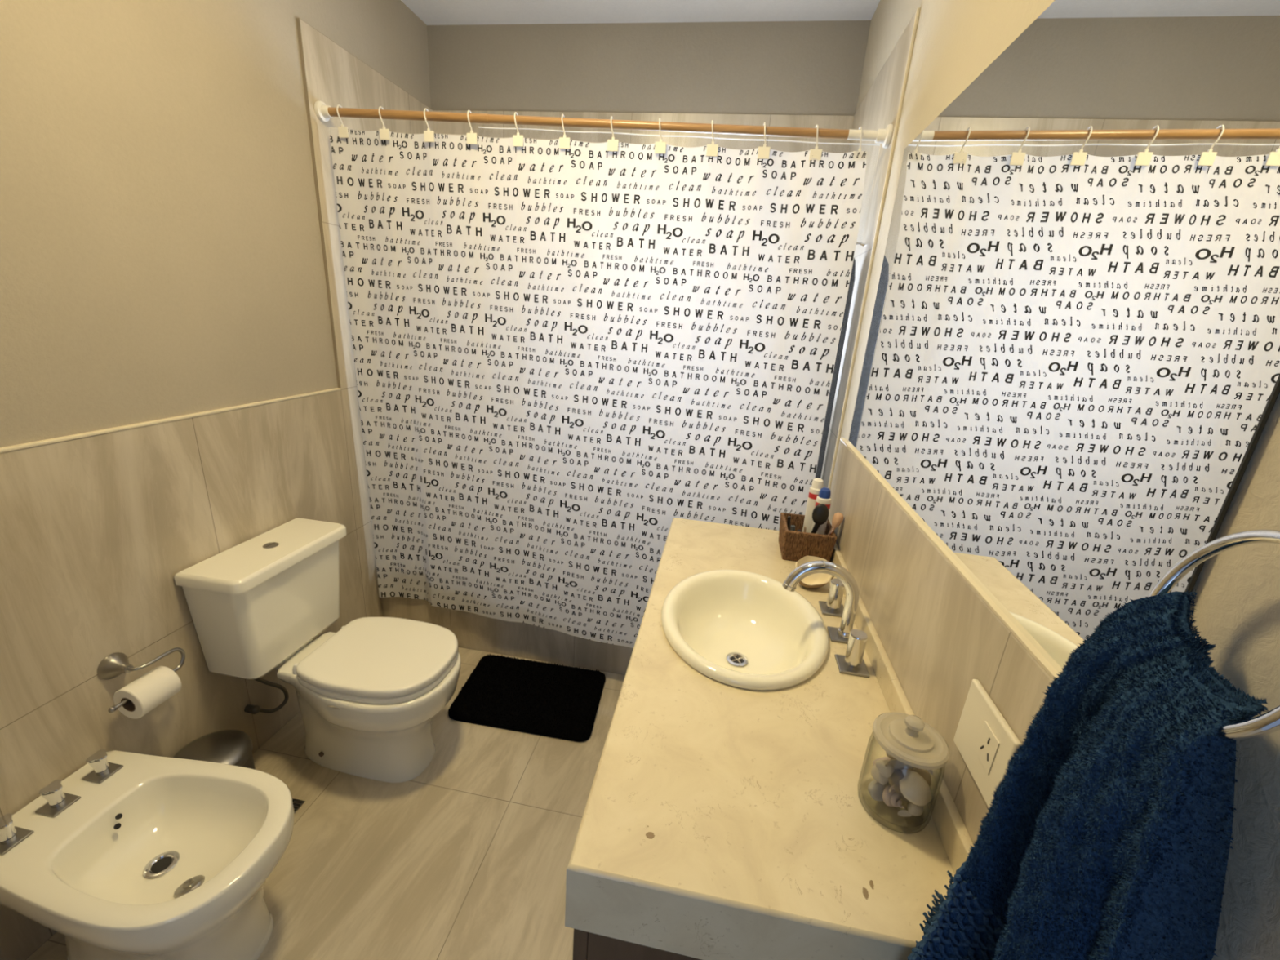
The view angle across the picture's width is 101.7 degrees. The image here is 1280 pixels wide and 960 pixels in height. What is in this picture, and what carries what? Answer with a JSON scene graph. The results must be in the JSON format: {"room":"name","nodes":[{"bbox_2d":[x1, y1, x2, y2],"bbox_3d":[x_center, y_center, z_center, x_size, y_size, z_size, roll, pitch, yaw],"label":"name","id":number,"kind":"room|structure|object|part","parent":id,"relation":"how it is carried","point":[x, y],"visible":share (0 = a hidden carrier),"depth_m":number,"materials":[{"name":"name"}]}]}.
{"room":"bathroom","nodes":[
{"label":"bathroom","id":0,"kind":"room"},
{"bbox_2d":[0,0,433,959],"bbox_3d":[-1.330,-0.345,1.456,0.120,2.728,2.992,7,18,8],"label":"wall","id":1,"kind":"structure","parent":0,"point":[171,242],"depth_m":1.40,"materials":[{"name":"beige paint"}]},
{"bbox_2d":[97,647,186,712],"bbox_3d":[-1.333,0.501,1.378,0.085,0.104,0.197,7,18,8],"label":"toilet paper holder","id":2,"kind":"object","parent":1,"relation":"attached to","point":[116,664],"visible":0.78,"depth_m":1.35,"materials":[{"name":"silver metal"}]},
{"bbox_2d":[113,666,181,718],"bbox_3d":[-1.304,0.562,1.383,0.089,0.089,0.100,7,18,8],"label":"toilet roll","id":3,"kind":"object","parent":2,"relation":"on","point":[154,687],"visible":0.98,"depth_m":1.35,"materials":[{"name":"white paper"}]},
{"bbox_2d":[0,387,341,453],"bbox_3d":[-1.363,-0.053,1.073,0.016,0.008,2.090,7,18,8],"label":"trim","id":4,"kind":"structure","parent":1,"relation":"attached to","point":[32,444],"depth_m":1.37,"materials":[{"name":"beige tile"}]},
{"bbox_2d":[314,100,333,122],"bbox_3d":[-1.091,-1.279,1.810,0.037,0.062,0.062,7,18,8],"label":"rod bracket","id":5,"kind":"object","parent":1,"relation":"attached to","point":[323,112],"depth_m":1.79,"materials":[{"name":"white plastic"}]},
{"bbox_2d":[381,596,633,675],"bbox_3d":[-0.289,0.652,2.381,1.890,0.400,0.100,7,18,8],"label":"bathtub","id":6,"kind":"object","parent":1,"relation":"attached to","point":[473,631],"depth_m":2.40,"materials":[{"name":"beige tile"}]},
{"bbox_2d":[314,100,893,148],"bbox_3d":[-0.182,-1.154,1.685,1.889,0.104,0.062,7,18,8],"label":"curtain rod","id":7,"kind":"object","parent":1,"relation":"attached to","point":[324,113],"visible":1,"depth_m":1.67,"materials":[{"name":"brown wood"}]},
{"bbox_2d":[336,104,348,137],"bbox_3d":[-1.035,-1.243,1.808,0.028,0.100,0.040,-10,22,-36],"label":"curtain hook","id":8,"kind":"object","parent":7,"relation":"hanging from","point":[343,131],"visible":0.86,"depth_m":1.81,"materials":[{"name":"white plastic"}]},
{"bbox_2d":[328,126,867,648],"bbox_3d":[-0.256,-0.240,1.982,1.808,1.876,0.116,8,18,11],"label":"shower curtain","id":9,"kind":"object","parent":8,"relation":"hanging from","point":[562,357],"visible":0.91,"depth_m":1.88,"materials":[{"name":"white fabric"}]},
{"bbox_2d":[378,106,390,140],"bbox_3d":[-0.880,-1.222,1.786,0.028,0.100,0.040,-10,22,-36],"label":"curtain hook","id":10,"kind":"object","parent":7,"relation":"hanging from","point":[384,133],"visible":0.78,"depth_m":1.79,"materials":[{"name":"white plastic"}]},
{"bbox_2d":[423,108,434,142],"bbox_3d":[-0.719,-1.200,1.764,0.028,0.100,0.040,-10,22,-36],"label":"curtain hook","id":11,"kind":"object","parent":7,"relation":"hanging from","point":[428,135],"visible":0.85,"depth_m":1.77,"materials":[{"name":"white plastic"}]},
{"bbox_2d":[466,110,477,144],"bbox_3d":[-0.566,-1.179,1.743,0.028,0.100,0.040,-10,22,-36],"label":"curtain hook","id":12,"kind":"object","parent":7,"relation":"hanging from","point":[471,137],"visible":0.85,"depth_m":1.75,"materials":[{"name":"white plastic"}]},
{"bbox_2d":[512,111,523,146],"bbox_3d":[-0.406,-1.157,1.721,0.028,0.100,0.040,-10,22,-36],"label":"curtain hook","id":13,"kind":"object","parent":7,"relation":"hanging from","point":[517,140],"visible":0.85,"depth_m":1.72,"materials":[{"name":"white plastic"}]},
{"bbox_2d":[559,114,569,149],"bbox_3d":[-0.249,-1.136,1.700,0.028,0.100,0.040,-10,22,-36],"label":"curtain hook","id":14,"kind":"object","parent":7,"relation":"hanging from","point":[564,142],"visible":0.82,"depth_m":1.70,"materials":[{"name":"white plastic"}]},
{"bbox_3d":[-0.182,-1.155,1.685,1.851,0.067,0.027,7,18,8],"label":"rod","id":15,"kind":"part","parent":7,"relation":"part of","materials":[{"name":"brown wood"}]},
{"bbox_2d":[607,115,618,151],"bbox_3d":[-0.090,-1.114,1.678,0.028,0.100,0.040,-10,22,-36],"label":"curtain hook","id":16,"kind":"object","parent":7,"relation":"hanging from","point":[612,144],"visible":0.92,"depth_m":1.68,"materials":[{"name":"white plastic"}]},
{"bbox_2d":[654,117,666,154],"bbox_3d":[0.063,-1.093,1.657,0.028,0.100,0.040,-10,22,-36],"label":"curtain hook","id":17,"kind":"object","parent":7,"relation":"hanging from","point":[660,147],"visible":0.93,"depth_m":1.66,"materials":[{"name":"white plastic"}]},
{"bbox_2d":[478,126,879,145],"bbox_3d":[0.039,-0.336,1.948,1.315,1.684,0.011,7,18,8],"label":"curtain liner","id":18,"kind":"object","parent":7,"relation":"hanging from","point":[478,126],"visible":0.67,"depth_m":1.68,"materials":[{"name":"white plastic"}]},
{"bbox_2d":[706,120,718,156],"bbox_3d":[0.225,-1.071,1.635,0.028,0.100,0.040,-10,22,-36],"label":"curtain hook","id":19,"kind":"object","parent":7,"relation":"hanging from","point":[712,150],"visible":0.92,"depth_m":1.64,"materials":[{"name":"white plastic"}]},
{"bbox_2d":[757,122,770,159],"bbox_3d":[0.382,-1.049,1.613,0.028,0.100,0.040,-10,22,-36],"label":"curtain hook","id":20,"kind":"object","parent":7,"relation":"hanging from","point":[763,153],"visible":0.85,"depth_m":1.62,"materials":[{"name":"white plastic"}]},
{"bbox_2d":[808,124,822,161],"bbox_3d":[0.535,-1.028,1.592,0.028,0.100,0.040,-10,22,-36],"label":"curtain hook","id":21,"kind":"object","parent":7,"relation":"hanging from","point":[816,153],"visible":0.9,"depth_m":1.59,"materials":[{"name":"white plastic"}]},
{"bbox_2d":[853,126,862,153],"bbox_3d":[0.660,-1.011,1.575,0.028,0.100,0.040,-10,22,-36],"label":"curtain hook","id":22,"kind":"object","parent":7,"relation":"hanging from","point":[860,127],"visible":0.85,"depth_m":1.56,"materials":[{"name":"white plastic"}]},
{"bbox_2d":[875,124,893,148],"bbox_3d":[0.727,-1.029,1.560,0.037,0.062,0.062,7,18,8],"label":"rod bracket","id":23,"kind":"object","parent":7,"relation":"attached to","point":[883,136],"depth_m":1.54,"materials":[{"name":"white plastic"}]},
{"bbox_2d":[26,646,625,959],"bbox_3d":[-0.453,1.155,1.606,2.140,0.100,3.292,7,18,8],"label":"floor","id":24,"kind":"structure","parent":0,"point":[467,857],"depth_m":1.56,"materials":[{"name":"beige tile"}]},
{"bbox_2d":[0,749,294,959],"bbox_3d":[-1.134,0.941,1.232,0.611,0.448,0.367,7,18,8],"label":"bidet","id":25,"kind":"object","parent":24,"relation":"on","point":[99,860],"visible":0.99,"depth_m":1.19,"materials":[{"name":"white ceramic"}]},
{"bbox_2d":[0,813,34,854],"bbox_3d":[-1.364,0.756,1.121,0.053,0.056,0.053,7,18,8],"label":"tap","id":26,"kind":"object","parent":25,"relation":"on","point":[13,837],"depth_m":1.12,"materials":[{"name":"silver metal"}]},
{"bbox_2d":[35,779,80,817],"bbox_3d":[-1.349,0.730,1.203,0.053,0.056,0.053,7,18,8],"label":"tap","id":27,"kind":"object","parent":25,"relation":"on","point":[60,802],"depth_m":1.20,"materials":[{"name":"silver metal"}]},
{"bbox_2d":[82,749,123,783],"bbox_3d":[-1.334,0.703,1.289,0.053,0.056,0.053,7,18,8],"label":"tap","id":28,"kind":"object","parent":25,"relation":"on","point":[104,769],"depth_m":1.28,"materials":[{"name":"silver metal"}]},
{"bbox_2d":[173,875,204,897],"bbox_3d":[-0.997,0.899,1.153,0.052,0.028,0.054,7,18,8],"label":"drain stopper","id":29,"kind":"object","parent":25,"relation":"in","point":[194,882],"visible":0.96,"depth_m":1.15,"materials":[{"name":"silver metal"}]},
{"bbox_2d":[173,729,255,769],"bbox_3d":[-1.271,0.915,1.566,0.198,0.275,0.198,-9,22,-34],"label":"pedal bin","id":30,"kind":"object","parent":24,"relation":"on","point":[230,747],"visible":0.38,"depth_m":1.54,"materials":[{"name":"silver metal"}]},
{"bbox_2d":[292,798,305,813],"bbox_3d":[-1.103,1.038,1.661,0.044,0.003,0.044,7,18,8],"label":"floor drain","id":31,"kind":"object","parent":24,"relation":"on","point":[297,803],"visible":0.61,"depth_m":1.67,"materials":[{"name":"silver metal"}]},
{"bbox_2d":[173,517,461,782],"bbox_3d":[-0.968,0.606,1.764,0.718,0.778,0.453,7,18,8],"label":"toilet","id":32,"kind":"object","parent":24,"relation":"on","point":[370,691],"visible":1,"depth_m":1.67,"materials":[{"name":"white ceramic"}]},
{"bbox_3d":[-1.192,0.230,1.687,0.212,0.040,0.453,7,18,8],"label":"tank lid","id":33,"kind":"part","parent":32,"relation":"part of","materials":[{"name":"white ceramic"}]},
{"bbox_3d":[-1.212,0.406,1.745,0.192,0.332,0.424,7,18,8],"label":"tank","id":34,"kind":"part","parent":32,"relation":"part of","materials":[{"name":"white ceramic"}]},
{"bbox_3d":[-0.911,0.799,1.813,0.576,0.390,0.382,7,18,8],"label":"bowl","id":35,"kind":"part","parent":32,"relation":"part of","materials":[{"name":"white ceramic"}]},
{"bbox_3d":[-0.848,0.581,1.740,0.445,0.028,0.373,7,18,8],"label":"seat lid","id":36,"kind":"part","parent":32,"relation":"part of","materials":[{"name":"white plastic"}]},
{"bbox_3d":[-0.850,0.606,1.749,0.445,0.023,0.373,7,18,8],"label":"seat","id":37,"kind":"part","parent":32,"relation":"part of","materials":[{"name":"white plastic"}]},
{"bbox_2d":[447,653,605,742],"bbox_3d":[-0.458,0.899,2.193,0.606,0.025,0.420,7,18,8],"label":"bath mat","id":38,"kind":"object","parent":24,"relation":"on","point":[554,700],"visible":1,"depth_m":2.16,"materials":[{"name":"black fabric"}]},
{"bbox_2d":[572,928,702,959],"bbox_3d":[0.224,0.818,1.374,0.528,0.772,1.218,7,18,8],"label":"vanity cabinet","id":39,"kind":"object","parent":24,"relation":"on","point":[587,945],"visible":0.06,"depth_m":0.72,"materials":[{"name":"brown wood"}]},
{"bbox_3d":[-0.068,0.866,1.008,0.022,0.666,0.402,7,18,8],"label":"door","id":40,"kind":"part","parent":39,"relation":"part of","materials":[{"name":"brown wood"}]},
{"bbox_2d":[564,517,973,959],"bbox_3d":[0.265,0.372,1.234,0.519,0.164,1.253,7,18,8],"label":"countertop","id":41,"kind":"structure","parent":39,"relation":"on","point":[720,820],"depth_m":0.76,"materials":[{"name":"beige stone"}]},
{"bbox_2d":[661,569,828,689],"bbox_3d":[0.240,0.387,1.254,0.386,0.144,0.478,7,18,8],"label":"washbasin","id":42,"kind":"object","parent":41,"relation":"in","point":[735,628],"visible":0.97,"depth_m":1.31,"materials":[{"name":"beige ceramic"}]},
{"bbox_2d":[778,512,837,561],"bbox_3d":[0.512,0.182,1.618,0.150,0.098,0.162,7,18,8],"label":"wicker basket","id":43,"kind":"object","parent":41,"relation":"on","point":[794,545],"visible":0.84,"depth_m":1.55,"materials":[{"name":"brown wicker"}]},
{"bbox_2d":[786,515,791,530],"bbox_3d":[0.471,0.160,1.656,0.011,0.092,0.023,0,18,-13],"label":"comb","id":44,"kind":"object","parent":43,"relation":"in","point":[788,521],"visible":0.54,"depth_m":1.65,"materials":[{"name":"black plastic"}]},
{"bbox_2d":[790,524,795,530],"bbox_3d":[0.473,0.179,1.618,0.016,0.079,0.027,-2,19,-19],"label":"tube","id":45,"kind":"object","parent":43,"relation":"in","point":[792,526],"visible":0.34,"depth_m":1.61,"materials":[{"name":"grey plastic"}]},
{"bbox_2d":[802,477,823,533],"bbox_3d":[0.539,0.103,1.628,0.044,0.227,0.044,13,20,27],"label":"spray can","id":46,"kind":"object","parent":43,"relation":"in","point":[817,484],"visible":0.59,"depth_m":1.60,"materials":[{"name":"white plastic"}]},
{"bbox_2d":[811,503,829,533],"bbox_3d":[0.530,0.152,1.563,0.050,0.172,0.028,14,20,27],"label":"hairbrush","id":47,"kind":"object","parent":43,"relation":"in","point":[820,513],"visible":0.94,"depth_m":1.54,"materials":[{"name":"black plastic"}]},
{"bbox_3d":[0.522,0.175,1.577,0.016,0.119,0.035,-12,24,-41],"label":"handle","id":48,"kind":"part","parent":47,"relation":"part of","materials":[{"name":"black plastic"}]},
{"bbox_2d":[810,487,831,534],"bbox_3d":[0.549,0.124,1.589,0.044,0.212,0.044,13,20,27],"label":"spray can","id":49,"kind":"object","parent":43,"relation":"in","point":[824,494],"visible":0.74,"depth_m":1.55,"materials":[{"name":"white plastic"}]},
{"bbox_2d":[827,512,844,535],"bbox_3d":[0.567,0.161,1.553,0.058,0.138,0.029,7,18,8],"label":"makeup brush","id":50,"kind":"object","parent":43,"relation":"in","point":[837,517],"visible":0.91,"depth_m":1.53,"materials":[{"name":"beige wood"}]},
{"bbox_3d":[0.556,0.182,1.554,0.042,0.095,0.012,0,18,-11],"label":"handle","id":51,"kind":"part","parent":50,"relation":"part of","materials":[{"name":"brown wood"}]},
{"bbox_2d":[795,555,834,588],"bbox_3d":[0.476,0.255,1.416,0.108,0.078,0.067,7,18,8],"label":"soap dish","id":52,"kind":"object","parent":41,"relation":"on","point":[815,580],"visible":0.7,"depth_m":1.43,"materials":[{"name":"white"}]},
{"bbox_2d":[782,560,870,677],"bbox_3d":[0.414,0.269,1.191,0.180,0.184,0.287,7,18,8],"label":"faucet","id":53,"kind":"object","parent":41,"relation":"on","point":[852,663],"visible":1,"depth_m":1.16,"materials":[{"name":"grey metal"}]},
{"bbox_3d":[0.411,0.266,1.189,0.174,0.178,0.035,7,18,8],"label":"spout","id":54,"kind":"part","parent":53,"relation":"part of","materials":[{"name":"silver metal"}]},
{"bbox_3d":[0.487,0.326,1.317,0.060,0.006,0.060,7,18,8],"label":"handle plate","id":55,"kind":"part","parent":53,"relation":"part of","materials":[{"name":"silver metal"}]},
{"bbox_3d":[0.489,0.288,1.305,0.035,0.075,0.035,7,18,8],"label":"handle","id":56,"kind":"part","parent":53,"relation":"part of","materials":[{"name":"silver metal"}]},
{"bbox_3d":[0.467,0.360,1.208,0.056,0.006,0.056,7,18,8],"label":"spout plate","id":57,"kind":"part","parent":53,"relation":"part of","materials":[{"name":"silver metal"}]},
{"bbox_3d":[0.448,0.393,1.103,0.060,0.006,0.060,7,18,8],"label":"handle plate","id":58,"kind":"part","parent":53,"relation":"part of","materials":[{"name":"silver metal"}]},
{"bbox_3d":[0.451,0.354,1.091,0.035,0.075,0.035,7,18,8],"label":"handle","id":59,"kind":"part","parent":53,"relation":"part of","materials":[{"name":"silver metal"}]},
{"bbox_2d":[857,712,950,834],"bbox_3d":[0.387,0.416,0.766,0.101,0.161,0.101,7,18,8],"label":"glass jar","id":60,"kind":"object","parent":41,"relation":"on","point":[908,739],"visible":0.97,"depth_m":0.74,"materials":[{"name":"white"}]},
{"bbox_2d":[867,779,888,800],"bbox_3d":[0.358,0.466,0.784,0.039,0.028,0.024,-7,21,-29],"label":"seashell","id":61,"kind":"object","parent":60,"relation":"in","point":[875,788],"visible":0.77,"depth_m":0.78,"materials":[{"name":"grey stone"}]},
{"bbox_2d":[871,760,888,785],"bbox_3d":[0.361,0.438,0.779,0.030,0.036,0.026,-9,22,-35],"label":"coral","id":62,"kind":"object","parent":60,"relation":"in","point":[877,775],"visible":0.68,"depth_m":0.77,"materials":[{"name":"beige"}]},
{"bbox_2d":[872,756,891,782],"bbox_3d":[0.387,0.444,0.801,0.053,0.031,0.036,7,18,8],"label":"seashell","id":63,"kind":"object","parent":60,"relation":"in","point":[887,758],"visible":0.13,"depth_m":0.80,"materials":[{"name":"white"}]},
{"bbox_2d":[875,759,893,777],"bbox_3d":[0.356,0.419,0.760,0.026,0.020,0.022,-11,23,-39],"label":"coral","id":64,"kind":"object","parent":60,"relation":"in","point":[886,771],"visible":0.99,"depth_m":0.75,"materials":[{"name":"beige"}]},
{"bbox_2d":[885,751,893,759],"bbox_3d":[0.390,0.412,0.791,0.039,0.028,0.035,7,18,8],"label":"seashell","id":65,"kind":"object","parent":60,"relation":"in","point":[888,755],"visible":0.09,"depth_m":0.78,"materials":[{"name":"beige"}]},
{"bbox_2d":[888,784,894,792],"bbox_3d":[0.362,0.444,0.749,0.023,0.015,0.005,-12,24,-40],"label":"seashell","id":66,"kind":"object","parent":60,"relation":"in","point":[891,788],"visible":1,"depth_m":0.74,"materials":[{"name":"brown"}]},
{"bbox_2d":[882,784,905,808],"bbox_3d":[0.369,0.466,0.764,0.026,0.027,0.037,7,18,8],"label":"seashell","id":67,"kind":"object","parent":60,"relation":"in","point":[892,798],"visible":0.96,"depth_m":0.76,"materials":[{"name":"brown"}]},
{"bbox_2d":[888,768,907,800],"bbox_3d":[0.386,0.448,0.769,0.048,0.056,0.037,7,18,8],"label":"seashell","id":68,"kind":"object","parent":60,"relation":"in","point":[897,775],"visible":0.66,"depth_m":0.75,"materials":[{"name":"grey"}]},
{"bbox_2d":[884,758,913,769],"bbox_3d":[0.373,0.410,0.753,0.049,0.028,0.012,-1,18,-14],"label":"seashell","id":69,"kind":"object","parent":60,"relation":"in","point":[895,763],"visible":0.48,"depth_m":0.76,"materials":[{"name":"beige"}]},
{"bbox_2d":[897,809,911,817],"bbox_3d":[0.384,0.484,0.757,0.023,0.013,0.005,3,18,-3],"label":"seashell","id":70,"kind":"object","parent":60,"relation":"in","point":[904,813],"visible":1,"depth_m":0.76,"materials":[{"name":"beige"}]},
{"bbox_3d":[0.390,0.371,0.751,0.100,0.017,0.100,7,18,8],"label":"lid","id":71,"kind":"part","parent":60,"relation":"part of","materials":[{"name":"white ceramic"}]},
{"bbox_3d":[0.391,0.351,0.745,0.025,0.024,0.025,7,18,8],"label":"knob","id":72,"kind":"part","parent":60,"relation":"part of","materials":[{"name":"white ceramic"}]},
{"bbox_2d":[898,768,931,805],"bbox_3d":[0.395,0.439,0.748,0.048,0.037,0.042,7,18,8],"label":"seashell","id":73,"kind":"object","parent":60,"relation":"in","point":[913,786],"visible":1,"depth_m":0.74,"materials":[{"name":"beige"}]},
{"bbox_2d":[907,801,924,816],"bbox_3d":[0.398,0.470,0.750,0.034,0.019,0.019,-10,23,-37],"label":"seashell","id":74,"kind":"object","parent":60,"relation":"in","point":[914,810],"visible":0.75,"depth_m":0.74,"materials":[{"name":"beige"}]},
{"bbox_2d":[905,767,931,786],"bbox_3d":[0.411,0.440,0.774,0.041,0.030,0.023,7,18,8],"label":"seashell","id":75,"kind":"object","parent":60,"relation":"in","point":[925,774],"visible":0.44,"depth_m":0.77,"materials":[{"name":"beige"}]},
{"bbox_2d":[400,0,879,25],"bbox_3d":[-0.270,-1.530,0.737,2.140,0.100,3.292,7,18,8],"label":"ceiling","id":76,"kind":"structure","parent":0,"point":[431,12],"depth_m":2.12,"materials":[{"name":"paint"}]},
{"bbox_2d":[426,20,871,153],"bbox_3d":[-0.092,-0.654,2.670,2.140,2.728,0.108,7,18,8],"label":"wall","id":77,"kind":"structure","parent":0,"point":[807,74],"depth_m":2.25,"materials":[{"name":"beige paint"}]},
{"bbox_2d":[820,0,1279,959],"bbox_3d":[0.652,-0.118,1.170,0.130,2.728,2.992,7,18,8],"label":"wall","id":78,"kind":"structure","parent":0,"point":[1237,601],"depth_m":0.42,"materials":[{"name":"beige paint"}]},
{"bbox_2d":[814,241,864,478],"bbox_3d":[0.650,-0.204,1.913,0.079,1.234,0.085,-13,24,-42],"label":"hanging cloth","id":79,"kind":"object","parent":78,"relation":"hanging from","point":[836,371],"visible":0.17,"depth_m":1.84,"materials":[{"name":"fabric"}]},
{"bbox_2d":[827,8,920,489],"bbox_3d":[0.679,-0.142,1.785,0.008,2.400,0.009,7,18,8],"label":"trim","id":80,"kind":"structure","parent":78,"relation":"attached to","point":[917,11],"depth_m":1.58,"materials":[{"name":"beige tile"}]},
{"bbox_2d":[827,438,1053,846],"bbox_3d":[0.533,0.348,1.187,0.016,0.617,1.306,7,18,8],"label":"backsplash","id":81,"kind":"structure","parent":78,"relation":"attached to","point":[937,634],"depth_m":0.88,"materials":[{"name":"beige tile"}]},
{"bbox_2d":[840,437,1058,680],"bbox_3d":[0.552,0.054,1.092,0.012,0.004,1.306,7,18,8],"label":"trim","id":82,"kind":"structure","parent":78,"relation":"attached to","point":[1050,669],"depth_m":0.77,"materials":[{"name":"beige tile"}]},
{"bbox_2d":[953,679,1022,808],"bbox_3d":[0.446,0.341,0.677,0.011,0.108,0.119,7,18,8],"label":"power outlet","id":83,"kind":"object","parent":78,"relation":"attached to","point":[984,739],"visible":0.84,"depth_m":0.67,"materials":[{"name":"beige plastic"}]},
{"bbox_2d":[848,0,1279,674],"bbox_3d":[0.578,-0.320,0.935,0.006,0.805,1.226,7,18,8],"label":"mirror","id":84,"kind":"object","parent":78,"relation":"attached to","point":[1070,376],"visible":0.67,"depth_m":0.60,"materials":[{"name":"silver mirror"}]},
{"bbox_2d":[1147,529,1279,740],"bbox_3d":[0.410,0.098,0.350,0.078,0.156,0.147,7,18,8],"label":"towel ring","id":85,"kind":"object","parent":78,"relation":"attached to","point":[1268,722],"visible":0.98,"depth_m":0.36,"materials":[{"name":"silver metal"}]},
{"bbox_2d":[907,588,1268,959],"bbox_3d":[0.352,0.465,0.502,0.129,0.795,0.186,7,18,8],"label":"hand towel","id":86,"kind":"object","parent":85,"relation":"hanging from","point":[1107,833],"visible":1,"depth_m":0.39,"materials":[{"name":"blue fabric"}]}
]}

